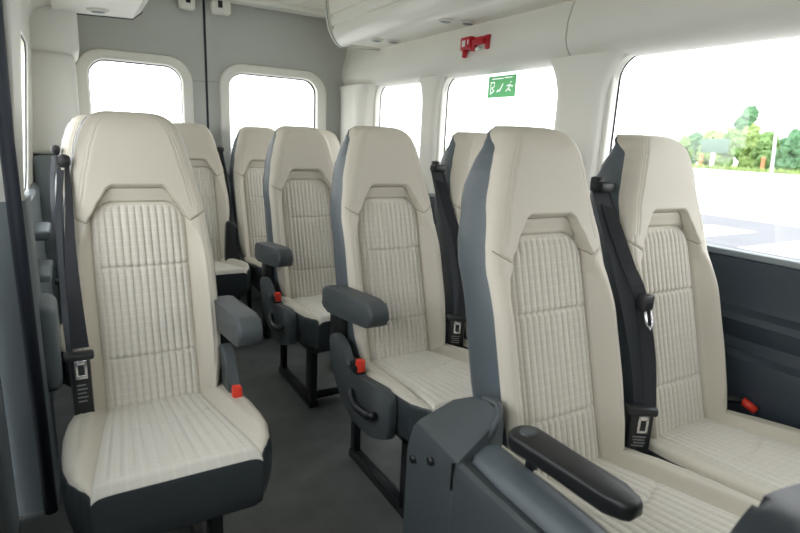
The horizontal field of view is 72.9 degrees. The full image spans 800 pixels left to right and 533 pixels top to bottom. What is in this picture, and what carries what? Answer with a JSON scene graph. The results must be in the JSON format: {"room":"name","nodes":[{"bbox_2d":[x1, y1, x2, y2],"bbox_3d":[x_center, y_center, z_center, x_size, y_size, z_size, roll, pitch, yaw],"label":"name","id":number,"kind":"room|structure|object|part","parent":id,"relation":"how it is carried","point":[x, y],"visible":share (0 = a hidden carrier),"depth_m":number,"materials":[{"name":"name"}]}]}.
{"room":"vehicle interior","nodes":[
{"label":"vehicle interior","id":0,"kind":"room"},
{"bbox_2d":[20,0,53,401],"bbox_3d":[-1.598,-0.317,2.314,0.122,1.720,1.880,-5,15,-30],"label":"wall","id":1,"kind":"structure","parent":0,"point":[24,21],"depth_m":2.45,"materials":[{"name":"white plastic"}]},
{"bbox_2d":[0,0,23,201],"bbox_3d":[-1.173,-0.467,1.404,0.366,0.580,0.185,-5,15,-30],"label":"trim","id":2,"kind":"structure","parent":1,"relation":"attached to","point":[11,8],"depth_m":1.40,"materials":[{"name":"white plastic"}]},
{"bbox_2d":[21,35,25,190],"bbox_3d":[-1.410,-0.562,1.987,0.065,0.680,1.150,-5,15,-30],"label":"window","id":3,"kind":"structure","parent":1,"relation":"in","point":[21,35],"depth_m":2.41,"materials":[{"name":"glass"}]},
{"bbox_2d":[0,0,57,514],"bbox_3d":[-1.011,-0.205,1.435,0.062,1.951,0.036,-5,15,-30],"label":"trim","id":4,"kind":"structure","parent":1,"relation":"attached to","point":[8,158],"depth_m":1.47,"materials":[{"name":"black plastic"}]},
{"bbox_2d":[0,192,59,515],"bbox_3d":[-1.241,0.266,1.597,0.328,0.940,0.270,-5,15,-30],"label":"trim","id":5,"kind":"structure","parent":1,"relation":"attached to","point":[13,371],"depth_m":1.56,"materials":[{"name":"grey plastic"}]},
{"bbox_2d":[21,0,50,44],"bbox_3d":[-1.388,-1.108,1.948,0.240,0.477,1.600,-5,15,-30],"label":"trim","id":6,"kind":"structure","parent":1,"relation":"attached to","point":[29,5],"depth_m":2.42,"materials":[{"name":"white plastic"}]},
{"bbox_2d":[34,222,51,240],"bbox_3d":[-1.451,-0.143,2.190,0.065,0.040,0.250,-5,15,-30],"label":"trim","id":7,"kind":"structure","parent":1,"relation":"attached to","point":[42,230],"depth_m":2.11,"materials":[{"name":"grey plastic"}]},
{"bbox_2d":[38,260,53,282],"bbox_3d":[-1.332,0.016,2.016,0.070,0.030,0.270,-5,15,-30],"label":"trim","id":8,"kind":"structure","parent":1,"relation":"attached to","point":[45,267],"depth_m":1.98,"materials":[{"name":"grey plastic"}]},
{"bbox_2d":[33,154,62,323],"bbox_3d":[-1.874,-0.127,3.034,0.200,1.000,0.480,-5,15,-30],"label":"trim","id":9,"kind":"structure","parent":1,"relation":"attached to","point":[41,162],"depth_m":2.74,"materials":[{"name":"grey plastic"}]},
{"bbox_2d":[21,49,79,153],"bbox_3d":[-1.847,-0.858,2.867,0.252,0.500,0.490,-5,15,-30],"label":"trim","id":10,"kind":"structure","parent":1,"relation":"attached to","point":[55,102],"depth_m":2.67,"materials":[{"name":"white plastic"}]},
{"bbox_2d":[21,5,79,62],"bbox_3d":[-1.801,-1.313,2.740,0.275,0.472,0.550,-5,15,-30],"label":"trim","id":11,"kind":"structure","parent":1,"relation":"attached to","point":[51,30],"depth_m":2.56,"materials":[{"name":"white plastic"}]},
{"bbox_2d":[39,293,62,391],"bbox_3d":[-1.118,0.237,1.700,0.088,0.280,0.190,-5,15,-30],"label":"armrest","id":12,"kind":"structure","parent":1,"relation":"attached to","point":[48,307],"depth_m":1.64,"materials":[{"name":"grey plastic"}]},
{"bbox_2d":[75,0,206,126],"bbox_3d":[-1.651,-0.661,3.267,0.960,1.955,0.115,-5,15,-30],"label":"door","id":13,"kind":"structure","parent":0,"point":[167,33],"depth_m":3.22,"materials":[{"name":"grey plastic"}]},
{"bbox_2d":[202,0,208,128],"bbox_3d":[-1.250,-0.707,3.541,0.024,1.955,0.024,-5,15,-30],"label":"door frame","id":14,"kind":"structure","parent":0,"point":[203,1],"depth_m":3.40,"materials":[{"name":"grey rubber"}]},
{"bbox_2d":[19,297,402,532],"bbox_3d":[0.099,0.865,1.493,2.080,0.060,5.480,-5,15,-30],"label":"floor","id":15,"kind":"structure","parent":0,"point":[315,485],"depth_m":1.97,"materials":[{"name":"plastic"}]},
{"bbox_2d":[50,115,87,386],"bbox_3d":[-1.071,0.035,2.074,0.462,1.190,0.758,-5,15,-30],"label":"passenger seat","id":16,"kind":"object","parent":15,"relation":"on","point":[72,126],"visible":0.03,"depth_m":2.08,"materials":[{"name":"beige leather"}]},
{"bbox_2d":[60,323,65,352],"bbox_3d":[-1.017,0.230,2.000,0.439,0.076,0.482,-5,15,-30],"label":"cushion","id":17,"kind":"object","parent":16,"relation":"on","point":[63,349],"depth_m":1.77,"materials":[{"name":"beige leather"}]},
{"bbox_3d":[-1.172,-0.191,2.202,0.380,0.818,0.319,-5,15,-30],"label":"backrest","id":18,"kind":"part","parent":16,"relation":"part of","materials":[{"name":"beige leather"}]},
{"bbox_2d":[55,111,271,532],"bbox_3d":[-0.635,0.206,1.421,0.462,1.190,0.758,-5,15,-30],"label":"passenger seat","id":19,"kind":"object","parent":15,"relation":"on","point":[154,441],"visible":1,"depth_m":1.46,"materials":[{"name":"beige leather"}]},
{"bbox_3d":[-0.801,0.260,1.361,0.028,0.050,0.007,-5,15,-30],"label":"tongue plate","id":20,"kind":"part","parent":19,"relation":"part of","materials":[{"name":"silver metal"}]},
{"bbox_3d":[-0.737,-0.020,1.550,0.380,0.818,0.319,-5,15,-30],"label":"backrest","id":21,"kind":"part","parent":19,"relation":"part of","materials":[{"name":"beige leather"}]},
{"bbox_3d":[-0.716,0.110,1.535,0.243,0.566,0.167,-5,15,-30],"label":"fabric panel","id":22,"kind":"part","parent":19,"relation":"part of","materials":[{"name":"beige fabric"}]},
{"bbox_2d":[62,381,268,496],"bbox_3d":[-0.581,0.401,1.348,0.439,0.076,0.482,-5,15,-30],"label":"cushion","id":23,"kind":"object","parent":19,"relation":"on","point":[122,438],"depth_m":1.26,"materials":[{"name":"beige leather"}]},
{"bbox_3d":[-0.580,0.403,1.346,0.341,0.067,0.489,-5,15,-30],"label":"fabric panel","id":24,"kind":"part","parent":19,"relation":"part of","materials":[{"name":"beige fabric"}]},
{"bbox_3d":[-0.565,0.641,1.529,0.048,0.300,0.420,-5,15,-30],"label":"leg frame","id":25,"kind":"part","parent":19,"relation":"part of","materials":[{"name":"black metal"}]},
{"bbox_3d":[-0.466,0.150,1.521,0.062,0.108,0.363,-5,15,-30],"label":"armrest","id":26,"kind":"part","parent":19,"relation":"part of","materials":[{"name":"grey plastic"}]},
{"bbox_2d":[172,123,250,299],"bbox_3d":[-1.107,-0.194,3.051,0.405,1.190,0.758,-5,15,-30],"label":"passenger seat","id":27,"kind":"object","parent":15,"relation":"on","point":[233,275],"visible":0.34,"depth_m":3.17,"materials":[{"name":"beige fabric"}]},
{"bbox_3d":[-1.209,-0.419,3.179,0.380,0.818,0.319,-5,15,-30],"label":"backrest","id":28,"kind":"part","parent":27,"relation":"part of","materials":[{"name":"beige leather"}]},
{"bbox_3d":[-1.189,-0.289,3.164,0.243,0.566,0.167,-5,15,-30],"label":"fabric panel","id":29,"kind":"part","parent":27,"relation":"part of","materials":[{"name":"beige fabric"}]},
{"bbox_3d":[-1.052,0.003,2.975,0.296,0.067,0.489,-5,15,-30],"label":"fabric panel","id":30,"kind":"part","parent":27,"relation":"part of","materials":[{"name":"beige fabric"}]},
{"bbox_2d":[220,258,248,274],"bbox_3d":[-1.054,0.001,2.977,0.382,0.076,0.482,-5,15,-30],"label":"cushion","id":31,"kind":"object","parent":27,"relation":"on","point":[228,266],"depth_m":2.90,"materials":[{"name":"beige leather"}]},
{"bbox_2d":[229,126,276,338],"bbox_3d":[-0.754,-0.226,3.257,0.392,1.190,0.758,-5,15,-30],"label":"passenger seat","id":32,"kind":"object","parent":15,"relation":"on","point":[251,143],"visible":0.39,"depth_m":3.31,"materials":[{"name":"beige leather"}]},
{"bbox_2d":[243,256,261,266],"bbox_3d":[-0.696,-0.031,3.186,0.382,0.076,0.482,-5,15,-30],"label":"cushion","id":33,"kind":"object","parent":32,"relation":"on","point":[252,261],"depth_m":3.07,"materials":[{"name":"beige leather"}]},
{"bbox_3d":[-0.851,-0.451,3.388,0.380,0.818,0.319,-5,15,-30],"label":"backrest","id":34,"kind":"part","parent":32,"relation":"part of","materials":[{"name":"beige leather"}]},
{"bbox_3d":[-0.831,-0.322,3.373,0.243,0.566,0.167,-5,15,-30],"label":"fabric panel","id":35,"kind":"part","parent":32,"relation":"part of","materials":[{"name":"beige fabric"}]},
{"bbox_3d":[-0.860,0.226,3.262,0.042,0.300,0.420,-5,15,-30],"label":"leg frame","id":36,"kind":"part","parent":32,"relation":"part of","materials":[{"name":"black metal"}]},
{"bbox_2d":[255,126,338,407],"bbox_3d":[-0.359,-0.030,2.488,0.555,1.188,0.758,-5,15,-30],"label":"passenger seat","id":37,"kind":"object","parent":15,"relation":"on","point":[296,258],"visible":0.72,"depth_m":2.55,"materials":[{"name":"beige leather"}]},
{"bbox_3d":[-0.557,-0.052,2.374,0.062,0.108,0.363,-5,15,-30],"label":"armrest","id":38,"kind":"part","parent":37,"relation":"part of","materials":[{"name":"grey plastic"}]},
{"bbox_3d":[-0.527,0.244,2.295,0.031,0.052,0.177,-5,15,-30],"label":"recline lever","id":39,"kind":"part","parent":37,"relation":"part of","materials":[{"name":"black plastic"}]},
{"bbox_3d":[-0.476,0.423,2.487,0.048,0.300,0.420,-5,15,-30],"label":"leg frame","id":40,"kind":"part","parent":37,"relation":"part of","materials":[{"name":"black metal"}]},
{"bbox_2d":[281,296,318,321],"bbox_3d":[-0.295,0.165,2.421,0.439,0.076,0.482,-5,15,-30],"label":"cushion","id":41,"kind":"object","parent":37,"relation":"on","point":[303,308],"depth_m":2.28,"materials":[{"name":"beige fabric"}]},
{"bbox_3d":[-0.450,-0.256,2.622,0.380,0.818,0.319,-5,15,-30],"label":"backrest","id":42,"kind":"part","parent":37,"relation":"part of","materials":[{"name":"beige leather"}]},
{"bbox_3d":[-0.430,-0.126,2.607,0.243,0.566,0.167,-5,15,-30],"label":"fabric panel","id":43,"kind":"part","parent":37,"relation":"part of","materials":[{"name":"beige fabric"}]},
{"bbox_3d":[-0.293,0.167,2.418,0.341,0.067,0.489,-5,15,-30],"label":"fabric panel","id":44,"kind":"part","parent":37,"relation":"part of","materials":[{"name":"beige fabric"}]},
{"bbox_2d":[320,130,340,162],"bbox_3d":[-0.411,-0.256,3.456,0.392,1.190,0.758,-5,15,-30],"label":"passenger seat","id":45,"kind":"object","parent":15,"relation":"on","point":[333,142],"visible":0.05,"depth_m":3.58,"materials":[{"name":"beige leather"}]},
{"bbox_2d":[322,126,472,518],"bbox_3d":[0.050,0.145,1.812,0.555,1.188,0.758,-5,15,-30],"label":"passenger seat","id":46,"kind":"object","parent":15,"relation":"on","point":[393,366],"visible":0.92,"depth_m":1.88,"materials":[{"name":"beige leather"}]},
{"bbox_3d":[-0.147,0.123,1.699,0.062,0.108,0.363,-5,15,-30],"label":"armrest","id":47,"kind":"part","parent":46,"relation":"part of","materials":[{"name":"grey plastic"}]},
{"bbox_3d":[-0.118,0.420,1.619,0.031,0.052,0.177,-5,15,-30],"label":"recline lever","id":48,"kind":"part","parent":46,"relation":"part of","materials":[{"name":"black plastic"}]},
{"bbox_3d":[-0.066,0.598,1.812,0.048,0.300,0.420,-5,15,-30],"label":"leg frame","id":49,"kind":"part","parent":46,"relation":"part of","materials":[{"name":"black metal"}]},
{"bbox_3d":[-0.041,-0.080,1.947,0.380,0.818,0.319,-5,15,-30],"label":"backrest","id":50,"kind":"part","parent":46,"relation":"part of","materials":[{"name":"beige leather"}]},
{"bbox_3d":[-0.021,0.049,1.932,0.243,0.566,0.167,-5,15,-30],"label":"fabric panel","id":51,"kind":"part","parent":46,"relation":"part of","materials":[{"name":"beige fabric"}]},
{"bbox_2d":[354,343,468,411],"bbox_3d":[0.114,0.340,1.745,0.439,0.076,0.482,-5,15,-30],"label":"cushion","id":52,"kind":"object","parent":46,"relation":"on","point":[418,377],"depth_m":1.72,"materials":[{"name":"beige fabric"}]},
{"bbox_3d":[0.116,0.342,1.743,0.341,0.067,0.489,-5,15,-30],"label":"fabric panel","id":53,"kind":"part","parent":46,"relation":"part of","materials":[{"name":"beige fabric"}]},
{"bbox_3d":[0.209,0.222,1.974,0.026,0.047,0.007,4,13,4],"label":"tongue plate","id":54,"kind":"part","parent":46,"relation":"part of","materials":[{"name":"silver metal"}]},
{"bbox_2d":[435,132,486,348],"bbox_3d":[0.444,0.111,2.042,0.451,1.190,0.758,-5,15,-30],"label":"passenger seat","id":55,"kind":"object","parent":15,"relation":"on","point":[459,156],"visible":0.06,"depth_m":2.08,"materials":[{"name":"beige leather"}]},
{"bbox_2d":[463,339,467,347],"bbox_3d":[0.503,0.305,1.972,0.439,0.076,0.482,-5,15,-30],"label":"cushion","id":56,"kind":"object","parent":55,"relation":"on","point":[465,342],"depth_m":2.02,"materials":[{"name":"beige leather"}]},
{"bbox_3d":[0.347,-0.115,2.173,0.380,0.818,0.319,-5,15,-30],"label":"backrest","id":57,"kind":"part","parent":55,"relation":"part of","materials":[{"name":"beige leather"}]},
{"bbox_2d":[403,126,760,532],"bbox_3d":[0.414,0.316,1.151,0.620,1.190,0.769,-5,15,-30],"label":"passenger seat","id":58,"kind":"object","parent":15,"relation":"on","point":[542,443],"visible":1,"depth_m":1.23,"materials":[{"name":"beige leather"}]},
{"bbox_3d":[0.368,0.216,1.291,0.243,0.566,0.167,-5,15,-30],"label":"fabric panel","id":59,"kind":"part","parent":58,"relation":"part of","materials":[{"name":"beige fabric"}]},
{"bbox_3d":[0.347,0.086,1.306,0.380,0.818,0.319,-5,15,-30],"label":"backrest","id":60,"kind":"part","parent":58,"relation":"part of","materials":[{"name":"beige fabric"}]},
{"bbox_3d":[0.299,0.360,0.966,0.076,0.034,0.274,-5,15,-30],"label":"armrest","id":61,"kind":"part","parent":58,"relation":"part of","materials":[{"name":"black plastic"}]},
{"bbox_3d":[0.597,0.389,1.333,0.026,0.047,0.007,4,13,4],"label":"tongue plate","id":62,"kind":"part","parent":58,"relation":"part of","materials":[{"name":"silver metal"}]},
{"bbox_3d":[0.504,0.509,1.101,0.341,0.067,0.489,-5,15,-30],"label":"fabric panel","id":63,"kind":"part","parent":58,"relation":"part of","materials":[{"name":"beige fabric"}]},
{"bbox_2d":[600,447,760,516],"bbox_3d":[0.502,0.506,1.104,0.439,0.076,0.482,-5,15,-30],"label":"cushion","id":64,"kind":"object","parent":58,"relation":"on","point":[664,488],"depth_m":1.18,"materials":[{"name":"beige leather"}]},
{"bbox_2d":[590,134,799,500],"bbox_3d":[0.865,0.276,1.412,0.503,1.190,0.772,-4,15,-26],"label":"passenger seat","id":65,"kind":"object","parent":15,"relation":"on","point":[654,194],"visible":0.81,"depth_m":1.48,"materials":[{"name":"beige leather"}]},
{"bbox_3d":[0.736,0.051,1.532,0.380,0.818,0.319,-5,15,-30],"label":"backrest","id":66,"kind":"part","parent":65,"relation":"part of","materials":[{"name":"beige leather"}]},
{"bbox_3d":[0.756,0.181,1.517,0.243,0.566,0.167,-5,15,-30],"label":"fabric panel","id":67,"kind":"part","parent":65,"relation":"part of","materials":[{"name":"beige fabric"}]},
{"bbox_2d":[649,410,799,500],"bbox_3d":[0.891,0.471,1.330,0.439,0.076,0.482,-5,15,-30],"label":"cushion","id":68,"kind":"object","parent":65,"relation":"on","point":[752,456],"depth_m":1.37,"materials":[{"name":"beige leather"}]},
{"bbox_3d":[0.893,0.474,1.328,0.341,0.067,0.489,-5,15,-30],"label":"fabric panel","id":69,"kind":"part","parent":65,"relation":"part of","materials":[{"name":"beige fabric"}]},
{"bbox_2d":[730,484,799,532],"bbox_3d":[0.544,0.646,0.801,0.400,0.717,0.060,-5,15,-30],"label":"front armrest","id":70,"kind":"object","parent":15,"relation":"on","point":[778,511],"visible":1,"depth_m":0.68,"materials":[{"name":"grey plastic"}]},
{"bbox_2d":[205,0,346,298],"bbox_3d":[-0.775,-0.740,3.777,1.046,1.955,0.115,-5,15,-30],"label":"door","id":71,"kind":"structure","parent":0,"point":[240,39],"depth_m":3.56,"materials":[{"name":"grey plastic"}]},
{"bbox_2d":[271,0,324,9],"bbox_3d":[0.233,-1.106,1.068,2.150,0.120,5.490,-5,15,-30],"label":"ceiling","id":72,"kind":"structure","parent":0,"point":[319,4],"depth_m":3.41,"materials":[{"name":"white plastic"}]},
{"bbox_2d":[50,0,147,19],"bbox_3d":[-1.120,-1.216,2.059,0.410,0.293,1.460,-5,15,-30],"label":"rack","id":73,"kind":"object","parent":72,"relation":"attached to","point":[119,9],"visible":0.81,"depth_m":2.49,"materials":[{"name":"white plastic"}]},
{"bbox_2d":[86,8,109,13],"bbox_3d":[-1.412,-1.193,2.534,0.100,0.018,0.070,-4,15,-26],"label":"spotlight","id":74,"kind":"object","parent":73,"relation":"attached to","point":[94,10],"visible":1,"depth_m":2.52,"materials":[{"name":"white plastic"}]},
{"bbox_2d":[220,0,325,18],"bbox_3d":[-1.098,-1.635,3.263,1.700,0.050,0.130,-5,15,-30],"label":"trim","id":75,"kind":"structure","parent":72,"relation":"attached to","point":[263,4],"depth_m":3.43,"materials":[{"name":"white plastic"}]},
{"bbox_2d":[325,0,571,50],"bbox_3d":[0.650,-1.086,1.796,0.405,0.291,3.675,-5,15,-30],"label":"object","id":76,"kind":"object","parent":72,"relation":"attached to","point":[352,24],"visible":0.97,"depth_m":2.69,"materials":[{"name":"white plastic"}]},
{"bbox_2d":[370,38,383,41],"bbox_3d":[-0.132,-1.285,3.082,0.090,0.016,0.064,-6,15,-30],"label":"spotlight","id":77,"kind":"object","parent":76,"relation":"attached to","point":[372,39],"visible":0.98,"depth_m":3.06,"materials":[{"name":"white plastic"}]},
{"bbox_2d":[386,39,399,43],"bbox_3d":[-0.040,-1.289,3.113,0.090,0.016,0.064,-6,15,-30],"label":"spotlight","id":78,"kind":"object","parent":76,"relation":"attached to","point":[388,40],"visible":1,"depth_m":3.09,"materials":[{"name":"white plastic"}]},
{"bbox_2d":[437,18,454,23],"bbox_3d":[0.212,-1.137,2.515,0.090,0.016,0.064,-6,15,-30],"label":"spotlight","id":79,"kind":"object","parent":76,"relation":"attached to","point":[442,20],"visible":1,"depth_m":2.50,"materials":[{"name":"white plastic"}]},
{"bbox_2d":[459,20,475,25],"bbox_3d":[0.318,-1.140,2.542,0.090,0.016,0.064,-6,15,-30],"label":"spotlight","id":80,"kind":"object","parent":76,"relation":"attached to","point":[464,22],"visible":1,"depth_m":2.52,"materials":[{"name":"white plastic"}]},
{"bbox_2d":[373,53,633,192],"bbox_3d":[1.013,-0.468,1.701,0.040,0.920,5.480,-5,15,-30],"label":"wall","id":81,"kind":"structure","parent":0,"point":[610,104],"depth_m":2.09,"materials":[{"name":"white plastic"}]},
{"bbox_2d":[340,84,376,146],"bbox_3d":[-0.320,-0.913,3.811,0.120,0.677,0.515,-5,15,-30],"label":"trim","id":82,"kind":"structure","parent":81,"relation":"attached to","point":[357,100],"depth_m":3.64,"materials":[{"name":"white plastic"}]},
{"bbox_2d":[379,87,385,126],"bbox_3d":[0.013,-0.820,3.420,0.014,0.700,0.655,-5,15,-30],"label":"window","id":83,"kind":"structure","parent":81,"relation":"in","point":[384,87],"depth_m":3.61,"materials":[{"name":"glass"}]},
{"bbox_2d":[419,75,446,196],"bbox_3d":[0.166,-0.722,3.079,0.048,0.677,0.280,-5,15,-30],"label":"trim","id":84,"kind":"structure","parent":81,"relation":"attached to","point":[431,86],"depth_m":3.03,"materials":[{"name":"white plastic"}]},
{"bbox_2d":[443,79,454,153],"bbox_3d":[0.470,-0.624,2.665,0.014,0.700,0.923,-5,15,-30],"label":"window","id":85,"kind":"structure","parent":81,"relation":"in","point":[452,79],"depth_m":2.98,"materials":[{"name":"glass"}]},
{"bbox_2d":[487,74,516,97],"bbox_3d":[0.486,-0.861,2.592,0.001,0.101,0.202,-5,15,-30],"label":"exit sign","id":86,"kind":"object","parent":85,"relation":"attached to","point":[503,85],"visible":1,"depth_m":2.59,"materials":[{"name":"green plastic"}]},
{"bbox_2d":[342,0,575,86],"bbox_3d":[0.205,-1.283,3.019,0.214,0.480,2.128,-5,15,-30],"label":"trim","id":87,"kind":"structure","parent":81,"relation":"attached to","point":[529,40],"depth_m":2.63,"materials":[{"name":"white plastic"}]},
{"bbox_2d":[460,34,490,57],"bbox_3d":[0.353,-1.041,2.562,0.038,0.093,0.189,-5,15,-30],"label":"holder","id":88,"kind":"object","parent":81,"relation":"attached to","point":[469,43],"visible":1,"depth_m":2.56,"materials":[{"name":"red plastic"}]},
{"bbox_3d":[0.362,-1.040,2.542,0.019,0.050,0.107,-5,15,-30],"label":"hammer handle","id":89,"kind":"part","parent":88,"relation":"part of","materials":[{"name":"red plastic"}]},
{"bbox_3d":[0.364,-1.052,2.562,0.017,0.062,0.184,-5,15,-30],"label":"plate","id":90,"kind":"part","parent":88,"relation":"part of","materials":[{"name":"red plastic"}]},
{"bbox_2d":[550,50,628,195],"bbox_3d":[0.702,-0.488,2.177,0.065,0.677,0.400,-5,15,-30],"label":"trim","id":91,"kind":"structure","parent":81,"relation":"attached to","point":[582,80],"depth_m":2.09,"materials":[{"name":"white plastic"}]},
{"bbox_2d":[609,56,636,153],"bbox_3d":[1.266,-0.283,1.352,0.014,0.700,1.842,-5,15,-30],"label":"seal","id":92,"kind":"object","parent":81,"relation":"in","point":[619,82],"depth_m":2.05,"materials":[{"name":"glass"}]},
{"bbox_2d":[566,0,799,56],"bbox_3d":[1.595,-0.687,0.724,0.214,0.480,3.356,-5,15,-30],"label":"trim","id":93,"kind":"structure","parent":81,"relation":"attached to","point":[637,28],"depth_m":1.75,"materials":[{"name":"white plastic"}]},
{"bbox_2d":[429,197,799,428],"bbox_3d":[1.002,0.339,1.903,0.212,0.858,5.480,-5,15,-30],"label":"wall","id":94,"kind":"structure","parent":0,"point":[760,301],"depth_m":1.60,"materials":[{"name":"grey plastic"}]},
{"bbox_2d":[428,193,799,269],"bbox_3d":[0.996,-0.060,1.748,0.039,0.020,5.400,-5,15,-30],"label":"trim","id":95,"kind":"structure","parent":94,"relation":"attached to","point":[780,261],"depth_m":1.62,"materials":[{"name":"grey plastic"}]},
{"bbox_3d":[0.311,0.376,-0.919,0.040,2.000,1.450,-5,15,-30],"label":"wall","id":96,"kind":"structure","parent":0,"visible":0},
{"bbox_2d":[0,376,19,532],"bbox_3d":[-0.587,0.035,0.530,0.040,2.030,2.025,-5,15,-30],"label":"door","id":97,"kind":"structure","parent":96,"relation":"in","point":[9,514],"depth_m":1.46,"materials":[{"name":"grey plastic"}]},
{"label":"outside","id":98,"kind":"structure","parent":0,"visible":0},
{"bbox_2d":[23,139,799,226],"bbox_3d":[7.452,-4.136,28.314,360.000,0.200,360.000,-5,15,-30],"label":"ground","id":99,"kind":"structure","parent":98,"point":[774,198],"depth_m":27.99,"materials":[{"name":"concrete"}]},
{"bbox_2d":[692,163,799,174],"bbox_3d":[41.408,-15.519,81.858,3.225,0.750,80.000,-5,15,-30],"label":"grass","id":100,"kind":"structure","parent":99,"relation":"on","point":[779,171],"depth_m":72.38,"materials":[{"name":"green plant"}]},
{"bbox_2d":[769,127,777,173],"bbox_3d":[44.000,-13.625,63.743,0.375,5.504,0.750,-5,15,-30],"label":"lamp pole","id":101,"kind":"object","parent":99,"relation":"on","point":[775,133],"visible":0.9,"depth_m":63.70,"materials":[{"name":"white metal"}]},
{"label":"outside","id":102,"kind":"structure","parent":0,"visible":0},
{"bbox_3d":[50.483,-21.178,109.839,41.400,0.120,180.000,-5,15,-30],"label":"lawn","id":103,"kind":"structure","parent":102,"visible":0},
{"bbox_2d":[678,135,694,158],"bbox_3d":[44.248,-18.186,85.241,3.227,4.865,3.190,-5,15,-30],"label":"tree","id":104,"kind":"object","parent":103,"relation":"on","point":[685,140],"visible":0.43,"depth_m":84.39,"materials":[{"name":"green plant"}]},
{"bbox_2d":[686,131,702,163],"bbox_3d":[50.208,-19.935,91.689,3.927,5.757,5.073,-5,15,-30],"label":"tree","id":105,"kind":"object","parent":103,"relation":"on","point":[696,137],"visible":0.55,"depth_m":90.85,"materials":[{"name":"green plant"}]},
{"bbox_2d":[699,154,703,164],"bbox_3d":[44.763,-15.727,80.643,0.507,1.960,0.520,-5,15,-30],"label":"marker post","id":106,"kind":"object","parent":103,"relation":"on","point":[701,155],"visible":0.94,"depth_m":80.45,"materials":[{"name":"orange paint"}]},
{"bbox_2d":[695,129,724,166],"bbox_3d":[49.206,-18.561,85.576,4.587,6.063,4.353,-5,15,-30],"label":"tree","id":107,"kind":"object","parent":103,"relation":"on","point":[710,134],"visible":0.41,"depth_m":84.54,"materials":[{"name":"green plant"}]},
{"bbox_2d":[700,138,729,166],"bbox_3d":[45.446,-16.367,78.575,0.300,4.200,4.000,-5,15,-30],"label":"notice board","id":108,"kind":"object","parent":103,"relation":"on","point":[713,146],"visible":0.82,"depth_m":78.42,"materials":[{"name":"green"}]},
{"bbox_3d":[45.402,-15.394,78.801,0.300,2.200,0.500,-5,15,-30],"label":"board post","id":109,"kind":"part","parent":108,"relation":"part of","materials":[{"name":"white"}]},
{"bbox_3d":[45.495,-17.438,78.326,0.200,2.000,4.000,-5,15,-30],"label":"board panel","id":110,"kind":"part","parent":108,"relation":"part of","materials":[{"name":"green"}]},
{"bbox_2d":[717,127,746,166],"bbox_3d":[48.136,-17.242,78.857,3.366,6.060,3.773,-5,15,-30],"label":"tree","id":111,"kind":"object","parent":103,"relation":"on","point":[736,145],"visible":0.87,"depth_m":77.81,"materials":[{"name":"green plant"}]},
{"bbox_2d":[731,105,759,167],"bbox_3d":[57.392,-21.559,89.952,4.975,10.261,5.923,-5,15,-30],"label":"tree","id":112,"kind":"object","parent":103,"relation":"on","point":[750,114],"visible":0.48,"depth_m":88.73,"materials":[{"name":"green plant"}]},
{"bbox_2d":[737,123,761,168],"bbox_3d":[54.695,-18.608,84.359,4.270,7.382,3.935,-5,15,-30],"label":"tree","id":113,"kind":"object","parent":103,"relation":"on","point":[750,134],"visible":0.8,"depth_m":83.68,"materials":[{"name":"green plant"}]},
{"bbox_2d":[760,157,765,170],"bbox_3d":[49.135,-13.854,73.426,0.507,1.960,0.520,-5,15,-30],"label":"marker post","id":114,"kind":"object","parent":103,"relation":"on","point":[763,159],"visible":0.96,"depth_m":73.23,"materials":[{"name":"orange paint"}]},
{"bbox_2d":[751,130,780,169],"bbox_3d":[53.018,-16.731,78.725,4.675,6.010,4.558,-5,15,-30],"label":"tree","id":115,"kind":"object","parent":103,"relation":"on","point":[763,148],"visible":0.67,"depth_m":77.65,"materials":[{"name":"green plant"}]},
{"bbox_2d":[770,128,799,170],"bbox_3d":[52.193,-15.497,72.662,3.695,6.060,4.213,-5,15,-30],"label":"tree","id":116,"kind":"object","parent":103,"relation":"on","point":[788,157],"visible":0.94,"depth_m":71.71,"materials":[{"name":"green plant"}]},
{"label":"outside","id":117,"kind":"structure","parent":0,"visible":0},
{"bbox_2d":[231,148,799,246],"bbox_3d":[1.426,-3.696,24.778,8.000,0.012,200.000,-5,15,-30],"label":"road","id":118,"kind":"structure","parent":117,"point":[765,233],"depth_m":14.20,"materials":[{"name":"white asphalt"}]},
{"bbox_2d":[704,225,754,236],"bbox_3d":[7.728,-0.916,13.988,3.200,0.008,1.200,-5,15,-30],"label":"road marking","id":119,"kind":"object","parent":118,"relation":"on","point":[710,230],"visible":0.43,"depth_m":14.20,"materials":[{"name":"white paint"}]},
{"bbox_2d":[738,241,799,258],"bbox_3d":[8.942,-0.396,11.984,3.200,0.008,1.200,-5,15,-30],"label":"road marking","id":120,"kind":"object","parent":118,"relation":"on","point":[789,249],"visible":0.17,"depth_m":11.74,"materials":[{"name":"white paint"}]}
]}

